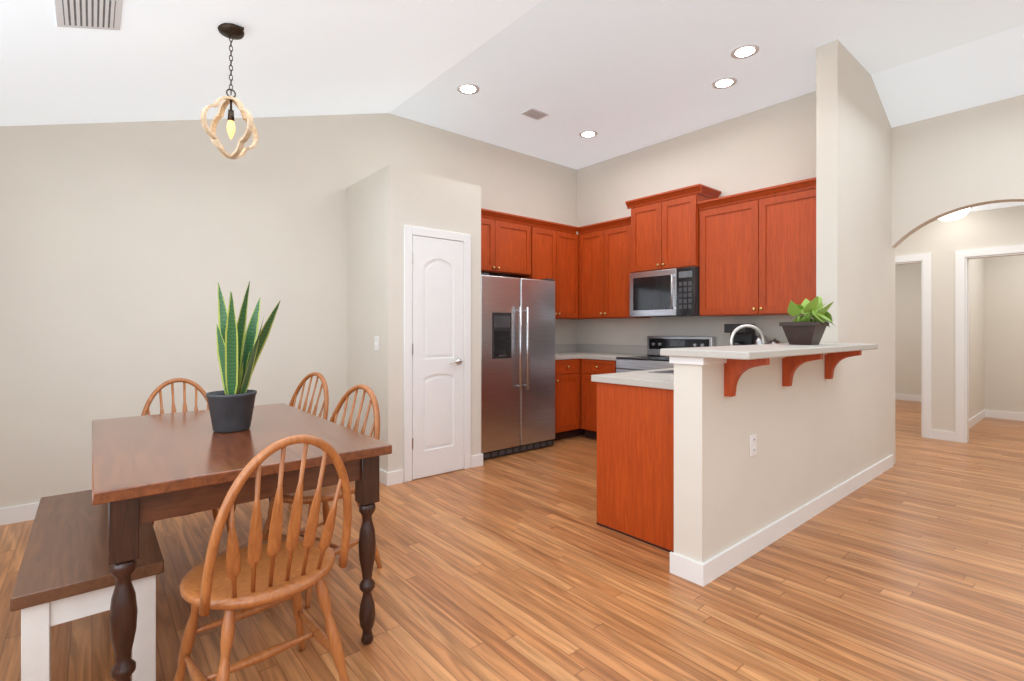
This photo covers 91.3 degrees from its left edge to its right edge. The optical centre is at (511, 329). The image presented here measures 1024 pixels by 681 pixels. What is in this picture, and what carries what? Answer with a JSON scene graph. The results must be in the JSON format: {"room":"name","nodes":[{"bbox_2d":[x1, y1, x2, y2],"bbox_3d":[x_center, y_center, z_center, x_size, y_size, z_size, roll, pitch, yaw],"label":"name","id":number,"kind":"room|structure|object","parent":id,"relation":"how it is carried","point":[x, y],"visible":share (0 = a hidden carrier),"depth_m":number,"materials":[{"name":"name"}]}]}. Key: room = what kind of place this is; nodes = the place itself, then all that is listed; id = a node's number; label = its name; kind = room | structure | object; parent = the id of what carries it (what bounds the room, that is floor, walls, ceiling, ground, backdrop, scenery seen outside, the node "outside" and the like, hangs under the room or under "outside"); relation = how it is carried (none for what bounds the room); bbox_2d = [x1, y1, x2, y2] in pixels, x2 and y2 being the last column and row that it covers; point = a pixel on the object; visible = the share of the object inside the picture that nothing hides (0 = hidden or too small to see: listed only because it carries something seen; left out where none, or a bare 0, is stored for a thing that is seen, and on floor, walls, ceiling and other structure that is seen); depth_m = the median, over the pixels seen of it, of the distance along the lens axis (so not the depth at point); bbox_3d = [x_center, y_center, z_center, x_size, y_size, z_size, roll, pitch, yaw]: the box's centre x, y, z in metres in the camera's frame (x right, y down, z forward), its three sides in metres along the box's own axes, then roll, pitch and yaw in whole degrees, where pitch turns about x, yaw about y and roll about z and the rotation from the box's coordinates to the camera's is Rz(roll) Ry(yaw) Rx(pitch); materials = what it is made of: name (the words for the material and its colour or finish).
{"room":"kitchen","nodes":[
{"label":"kitchen","id":0,"kind":"room"},
{"bbox_2d":[0,113,576,508],"bbox_3d":[-1.337,-0.425,4.674,5.800,3.250,0.120,0,0,-40],"label":"wall","id":1,"kind":"structure","parent":0,"point":[126,248],"depth_m":3.64,"materials":[{"name":"beige paint"}]},
{"bbox_2d":[0,502,39,524],"bbox_3d":[-2.436,1.150,3.665,2.520,0.100,0.014,0,0,-40],"label":"baseboard","id":2,"kind":"structure","parent":1,"relation":"attached to","point":[20,513],"depth_m":3.12,"materials":[{"name":"white wood"}]},
{"bbox_2d":[481,208,532,277],"bbox_3d":[-0.283,-0.897,5.249,0.994,0.614,0.350,0,0,-40],"label":"upper cabinet","id":3,"kind":"object","parent":1,"relation":"attached to","point":[515,246],"depth_m":5.22,"materials":[{"name":"brown wood"}]},
{"bbox_2d":[521,218,578,318],"bbox_3d":[0.390,-0.667,5.814,0.740,1.074,0.350,0,0,-40],"label":"upper cabinet","id":4,"kind":"object","parent":1,"relation":"attached to","point":[555,246],"depth_m":5.71,"materials":[{"name":"brown wood"}]},
{"bbox_2d":[555,344,577,351],"bbox_3d":[0.442,0.230,6.071,1.032,0.100,0.019,0,0,-40],"label":"backsplash","id":5,"kind":"structure","parent":1,"relation":"attached to","point":[558,347],"depth_m":6.26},
{"bbox_2d":[347,165,480,479],"bbox_3d":[-0.875,-0.035,4.457,0.890,2.470,0.807,0,0,-40],"label":"wall","id":6,"kind":"structure","parent":0,"point":[386,204],"depth_m":4.09,"materials":[{"name":"beige paint"}]},
{"bbox_2d":[374,336,378,350],"bbox_3d":[-1.088,0.110,4.008,0.014,0.115,0.075,0,0,-40],"label":"light switch","id":7,"kind":"object","parent":6,"relation":"attached to","point":[376,343],"visible":1,"depth_m":4.00,"materials":[{"name":"white plastic"}]},
{"bbox_2d":[379,468,391,485],"bbox_3d":[-1.207,1.150,4.150,0.014,0.100,0.791,0,0,-40],"label":"baseboard","id":8,"kind":"structure","parent":6,"relation":"attached to","point":[385,478],"depth_m":3.87,"materials":[{"name":"white wood"}]},
{"bbox_2d":[404,225,470,481],"bbox_3d":[-0.605,0.188,4.144,0.640,2.025,0.017,0,0,-40],"label":"door frame","id":9,"kind":"structure","parent":6,"relation":"attached to","point":[409,231],"depth_m":3.99,"materials":[{"name":"white wood"}]},
{"bbox_2d":[412,235,463,478],"bbox_3d":[-0.593,0.221,4.123,0.500,1.943,0.062,0,0,-40],"label":"pantry door","id":10,"kind":"structure","parent":6,"relation":"in","point":[437,356],"depth_m":4.13,"materials":[{"name":"white wood"}]},
{"bbox_2d":[0,399,1023,680],"bbox_3d":[3.488,1.225,4.167,13.300,0.050,10.100,0,0,-40],"label":"floor","id":11,"kind":"structure","parent":0,"point":[524,565],"depth_m":2.29,"materials":[{"name":"laminate"}]},
{"bbox_2d":[10,490,163,680],"bbox_3d":[-1.618,0.975,1.932,0.355,0.450,1.100,0,0,-40],"label":"bench","id":12,"kind":"object","parent":11,"relation":"on","point":[64,575],"visible":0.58,"depth_m":1.60,"materials":[{"name":"brown wood"}]},
{"bbox_2d":[141,378,228,532],"bbox_3d":[-1.866,0.747,2.846,0.441,0.910,0.507,0,0,-40],"label":"chair","id":13,"kind":"object","parent":11,"relation":"on","point":[158,389],"visible":0.17,"depth_m":2.99,"materials":[{"name":"brown wood"}]},
{"bbox_2d":[92,403,391,680],"bbox_3d":[-1.251,0.820,2.175,0.880,0.760,1.420,0,0,-40],"label":"dining table","id":14,"kind":"object","parent":11,"relation":"on","point":[149,468],"visible":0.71,"depth_m":1.74,"materials":[{"name":"brown wood"}]},
{"bbox_2d":[206,281,280,432],"bbox_3d":[-1.169,0.114,2.180,0.267,0.649,0.310,0,0,-40],"label":"potted plant","id":15,"kind":"object","parent":14,"relation":"on","point":[231,404],"visible":1,"depth_m":2.15,"materials":[{"name":"green plant"}]},
{"bbox_2d":[174,434,351,680],"bbox_3d":[-0.775,0.747,1.562,0.448,0.910,0.517,0,0,-40],"label":"chair","id":16,"kind":"object","parent":11,"relation":"on","point":[256,574],"visible":1,"depth_m":1.48,"materials":[{"name":"brown wood"}]},
{"bbox_2d":[234,372,329,511],"bbox_3d":[-1.481,0.747,3.221,0.567,0.910,0.540,0,0,-40],"label":"chair","id":17,"kind":"object","parent":11,"relation":"on","point":[325,404],"visible":0.17,"depth_m":3.40,"materials":[{"name":"brown wood"}]},
{"bbox_2d":[262,384,381,607],"bbox_3d":[-0.936,0.747,2.451,0.562,0.910,0.531,0,0,-40],"label":"chair","id":18,"kind":"object","parent":11,"relation":"on","point":[328,494],"visible":0.4,"depth_m":2.52,"materials":[{"name":"brown wood"}]},
{"bbox_2d":[481,272,554,458],"bbox_3d":[-0.122,0.340,5.089,0.955,1.720,0.765,0,0,-40],"label":"refrigerator","id":19,"kind":"object","parent":11,"relation":"on","point":[517,364],"visible":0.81,"depth_m":4.80,"materials":[{"name":"metal"}]},
{"bbox_2d":[554,356,577,440],"bbox_3d":[0.393,0.760,5.641,0.405,0.880,0.620,0,0,-40],"label":"base cabinet","id":20,"kind":"object","parent":11,"relation":"on","point":[566,371],"depth_m":5.42,"materials":[{"name":"brown wood"}]},
{"bbox_2d":[555,352,597,359],"bbox_3d":[0.636,0.300,5.840,1.032,0.040,0.624,0,0,-40],"label":"countertop","id":21,"kind":"structure","parent":20,"relation":"on","point":[558,355],"depth_m":5.64,"materials":[{"name":"grey stone"}]},
{"bbox_2d":[578,356,641,437],"bbox_3d":[1.119,0.760,5.536,0.686,0.880,0.512,0,0,-40],"label":"base cabinet","id":22,"kind":"object","parent":11,"relation":"on","point":[587,366],"depth_m":5.48,"materials":[{"name":"brown wood"}]},
{"bbox_2d":[594,352,633,359],"bbox_3d":[1.150,0.300,5.545,0.624,0.040,0.486,0,0,-40],"label":"countertop","id":23,"kind":"structure","parent":22,"relation":"on","point":[601,355],"depth_m":5.42,"materials":[{"name":"grey stone"}]},
{"bbox_2d":[590,384,673,551],"bbox_3d":[1.204,0.760,3.250,1.250,0.880,0.667,0,0,-40],"label":"base cabinet","id":24,"kind":"object","parent":11,"relation":"on","point":[625,420],"depth_m":2.87,"materials":[{"name":"brown wood"}]},
{"bbox_2d":[590,368,673,391],"bbox_3d":[1.621,0.300,3.604,2.397,0.040,0.673,0,0,-40],"label":"countertop","id":25,"kind":"structure","parent":24,"relation":"on","point":[657,378],"depth_m":2.96,"materials":[{"name":"grey stone"}]},
{"bbox_2d":[724,324,754,345],"bbox_3d":[2.109,0.113,4.641,0.202,0.330,0.200,0,0,-40],"label":"coffee maker","id":26,"kind":"object","parent":25,"relation":"on","point":[744,336],"visible":0.46,"depth_m":4.60,"materials":[{"name":"black plastic"}]},
{"bbox_2d":[729,324,764,345],"bbox_3d":[1.557,0.121,3.283,0.209,0.315,0.174,0,0,-40],"label":"gooseneck faucet","id":27,"kind":"object","parent":25,"relation":"on","point":[757,329],"visible":0.56,"depth_m":3.27,"materials":[{"name":"silver metal"}]},
{"bbox_2d":[754,335,779,344],"bbox_3d":[2.270,0.158,4.451,0.105,0.240,0.223,0,0,-40],"label":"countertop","id":28,"kind":"structure","parent":25,"relation":"on","point":[757,340],"depth_m":4.46,"materials":[{"name":"silver metal"}]},
{"bbox_2d":[616,336,715,372],"bbox_3d":[1.527,0.625,5.047,0.684,1.110,0.754,0,0,-40],"label":"range","id":29,"kind":"object","parent":11,"relation":"on","point":[653,359],"visible":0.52,"depth_m":5.07,"materials":[{"name":"metal"}]},
{"bbox_2d":[0,0,1023,169],"bbox_3d":[1.511,-1.604,1.777,6.440,1.012,8.220,0,0,-40],"label":"ceiling","id":30,"kind":"structure","parent":0,"point":[620,77],"depth_m":3.47,"materials":[{"name":"white paint"}]},
{"bbox_2d":[54,0,122,29],"bbox_3d":[-1.832,-1.376,2.170,0.221,0.074,0.300,0,0,-40],"label":"ceiling vent","id":31,"kind":"object","parent":30,"relation":"attached to","point":[98,14],"visible":0.98,"depth_m":2.17,"materials":[{"name":"white metal"}]},
{"bbox_2d":[200,23,258,158],"bbox_3d":[-1.447,-1.218,2.578,0.232,0.670,0.232,0,0,-20],"label":"pendant light","id":32,"kind":"object","parent":30,"relation":"hanging from","point":[232,31],"visible":1,"depth_m":2.56,"materials":[{"name":"beige wood"}]},
{"bbox_2d":[457,83,478,93],"bbox_3d":[-0.373,-2.046,4.256,0.190,0.008,0.190,0,0,-40],"label":"recessed light","id":33,"kind":"object","parent":30,"relation":"in","point":[467,88],"visible":1,"depth_m":4.24,"materials":[{"name":"white"}]},
{"bbox_2d":[521,108,548,119],"bbox_3d":[0.217,-2.045,4.751,0.220,0.010,0.160,0,0,-40],"label":"ceiling vent","id":34,"kind":"object","parent":30,"relation":"in","point":[533,113],"visible":1,"depth_m":4.74,"materials":[{"name":"white metal"}]},
{"bbox_2d":[579,130,597,137],"bbox_3d":[0.799,-2.046,5.239,0.190,0.008,0.190,0,0,-40],"label":"recessed light","id":35,"kind":"object","parent":30,"relation":"in","point":[588,134],"visible":1,"depth_m":5.24,"materials":[{"name":"white"}]},
{"bbox_2d":[712,77,736,88],"bbox_3d":[1.762,-2.046,4.154,0.190,0.008,0.190,0,0,-40],"label":"recessed light","id":36,"kind":"object","parent":30,"relation":"in","point":[724,82],"visible":1,"depth_m":4.14,"materials":[{"name":"white"}]},
{"bbox_2d":[731,44,758,58],"bbox_3d":[1.713,-2.046,3.683,0.190,0.008,0.190,0,0,-40],"label":"recessed light","id":37,"kind":"object","parent":30,"relation":"in","point":[744,51],"visible":1,"depth_m":3.68,"materials":[{"name":"white"}]},
{"bbox_2d":[577,91,815,345],"bbox_3d":[1.846,-0.425,5.299,0.120,3.250,3.014,0,0,-40],"label":"wall","id":38,"kind":"structure","parent":0,"point":[771,145],"depth_m":5.06,"materials":[{"name":"beige paint"}]},
{"bbox_2d":[578,344,646,355],"bbox_3d":[1.786,0.230,5.258,0.019,0.100,2.955,0,0,-40],"label":"backsplash","id":39,"kind":"structure","parent":38,"relation":"attached to","point":[638,350],"depth_m":5.94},
{"bbox_2d":[577,177,815,318],"bbox_3d":[1.741,-0.748,5.007,0.412,1.235,2.655,0,0,-40],"label":"upper cabinet","id":40,"kind":"object","parent":38,"relation":"attached to","point":[751,253],"visible":0.92,"depth_m":4.63,"materials":[{"name":"brown wood"}]},
{"bbox_2d":[630,267,699,316],"bbox_3d":[1.622,-0.367,5.125,0.442,0.458,0.754,0,0,-40],"label":"microwave","id":41,"kind":"object","parent":40,"relation":"attached to","point":[668,293],"visible":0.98,"depth_m":4.97,"materials":[{"name":"metal"}]},
{"bbox_2d":[674,39,891,562],"bbox_3d":[2.072,-0.425,3.442,3.200,3.250,0.150,0,0,-40],"label":"wall","id":42,"kind":"structure","parent":0,"point":[853,205],"depth_m":3.54,"materials":[{"name":"beige paint"}]},
{"bbox_2d":[750,434,756,456],"bbox_3d":[1.296,0.620,2.687,0.075,0.115,0.009,0,0,-40],"label":"outlet","id":43,"kind":"object","parent":42,"relation":"attached to","point":[753,444],"visible":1,"depth_m":2.68,"materials":[{"name":"white plastic"}]},
{"bbox_2d":[660,343,877,396],"bbox_3d":[1.589,0.212,2.913,1.870,0.236,0.440,0,0,-40],"label":"bar","id":44,"kind":"object","parent":42,"relation":"on","point":[738,361],"visible":0.96,"depth_m":2.48,"materials":[{"name":"stone"}]},
{"bbox_2d":[779,296,834,344],"bbox_3d":[1.879,-0.059,3.145,0.333,0.305,0.280,0,0,-40],"label":"potted plant","id":45,"kind":"object","parent":44,"relation":"on","point":[803,330],"visible":1,"depth_m":3.07,"materials":[{"name":"green plant"}]},
{"bbox_2d":[696,455,893,586],"bbox_3d":[2.119,1.150,3.375,3.214,0.100,0.014,0,0,-40],"label":"baseboard","id":46,"kind":"structure","parent":42,"relation":"attached to","point":[711,569],"depth_m":2.89,"materials":[{"name":"white wood"}]},
{"bbox_2d":[895,263,920,395],"bbox_3d":[6.717,-0.020,8.579,0.120,2.440,2.070,0,0,-40],"label":"wall","id":47,"kind":"structure","parent":0,"point":[907,276],"depth_m":8.48,"materials":[{"name":"beige paint"}]},
{"bbox_2d":[895,394,920,401],"bbox_3d":[6.652,1.150,8.552,0.014,0.100,2.050,0,0,-40],"label":"baseboard","id":48,"kind":"structure","parent":47,"relation":"attached to","point":[897,396],"depth_m":8.47,"materials":[{"name":"white wood"}]},
{"bbox_2d":[892,94,1023,463],"bbox_3d":[4.279,-0.290,3.395,0.120,2.980,6.900,0,0,-40],"label":"wall","id":49,"kind":"structure","parent":0,"point":[947,164],"depth_m":4.10,"materials":[{"name":"beige paint"}]},
{"bbox_2d":[895,205,1023,431],"bbox_3d":[4.842,-0.020,5.368,0.120,2.440,4.600,0,0,-40],"label":"wall","id":50,"kind":"structure","parent":0,"point":[941,241],"depth_m":5.42,"materials":[{"name":"beige paint"}]},
{"bbox_2d":[935,430,949,437],"bbox_3d":[6.037,1.150,6.667,3.380,0.100,0.014,0,0,-40],"label":"baseboard","id":51,"kind":"structure","parent":50,"relation":"attached to","point":[938,433],"depth_m":5.46,"materials":[{"name":"white wood"}]},
{"bbox_2d":[895,245,1023,442],"bbox_3d":[4.707,0.177,5.516,0.138,2.045,2.250,0,0,-40],"label":"door frame","id":52,"kind":"structure","parent":50,"relation":"attached to","point":[962,257],"depth_m":5.35,"materials":[{"name":"white wood"}]},
{"bbox_2d":[969,258,986,418],"bbox_3d":[6.126,-0.020,6.654,3.500,2.440,0.120,0,0,-40],"label":"wall","id":53,"kind":"structure","parent":0,"point":[977,267],"depth_m":6.53,"materials":[{"name":"beige paint"}]},
{"bbox_2d":[951,410,985,440],"bbox_3d":[5.650,1.150,6.168,2.146,0.100,0.014,0,0,-40],"label":"baseboard","id":54,"kind":"structure","parent":53,"relation":"attached to","point":[974,420],"depth_m":6.35,"materials":[{"name":"white wood"}]},
{"bbox_2d":[969,202,1023,211],"bbox_3d":[5.585,-1.265,5.992,5.240,0.050,4.840,0,0,-40],"label":"ceiling","id":55,"kind":"structure","parent":0,"point":[992,206],"depth_m":5.04,"materials":[{"name":"white paint"}]},
{"bbox_2d":[939,208,970,220],"bbox_3d":[4.534,-1.185,5.175,0.320,0.110,0.320,0,0,-40],"label":"light","id":56,"kind":"object","parent":55,"relation":"attached to","point":[957,215],"visible":0.31,"depth_m":5.09,"materials":[{"name":"white"}]},
{"bbox_2d":[987,255,1023,412],"bbox_3d":[7.346,-0.020,5.955,0.150,2.440,2.520,0,0,-40],"label":"wall","id":57,"kind":"structure","parent":0,"point":[996,333],"depth_m":6.72,"materials":[{"name":"beige paint"}]},
{"bbox_2d":[986,410,1023,420],"bbox_3d":[7.260,1.150,5.961,0.014,0.100,2.400,0,0,-40],"label":"baseboard","id":58,"kind":"structure","parent":57,"relation":"attached to","point":[989,413],"depth_m":6.71,"materials":[{"name":"white wood"}]}
]}

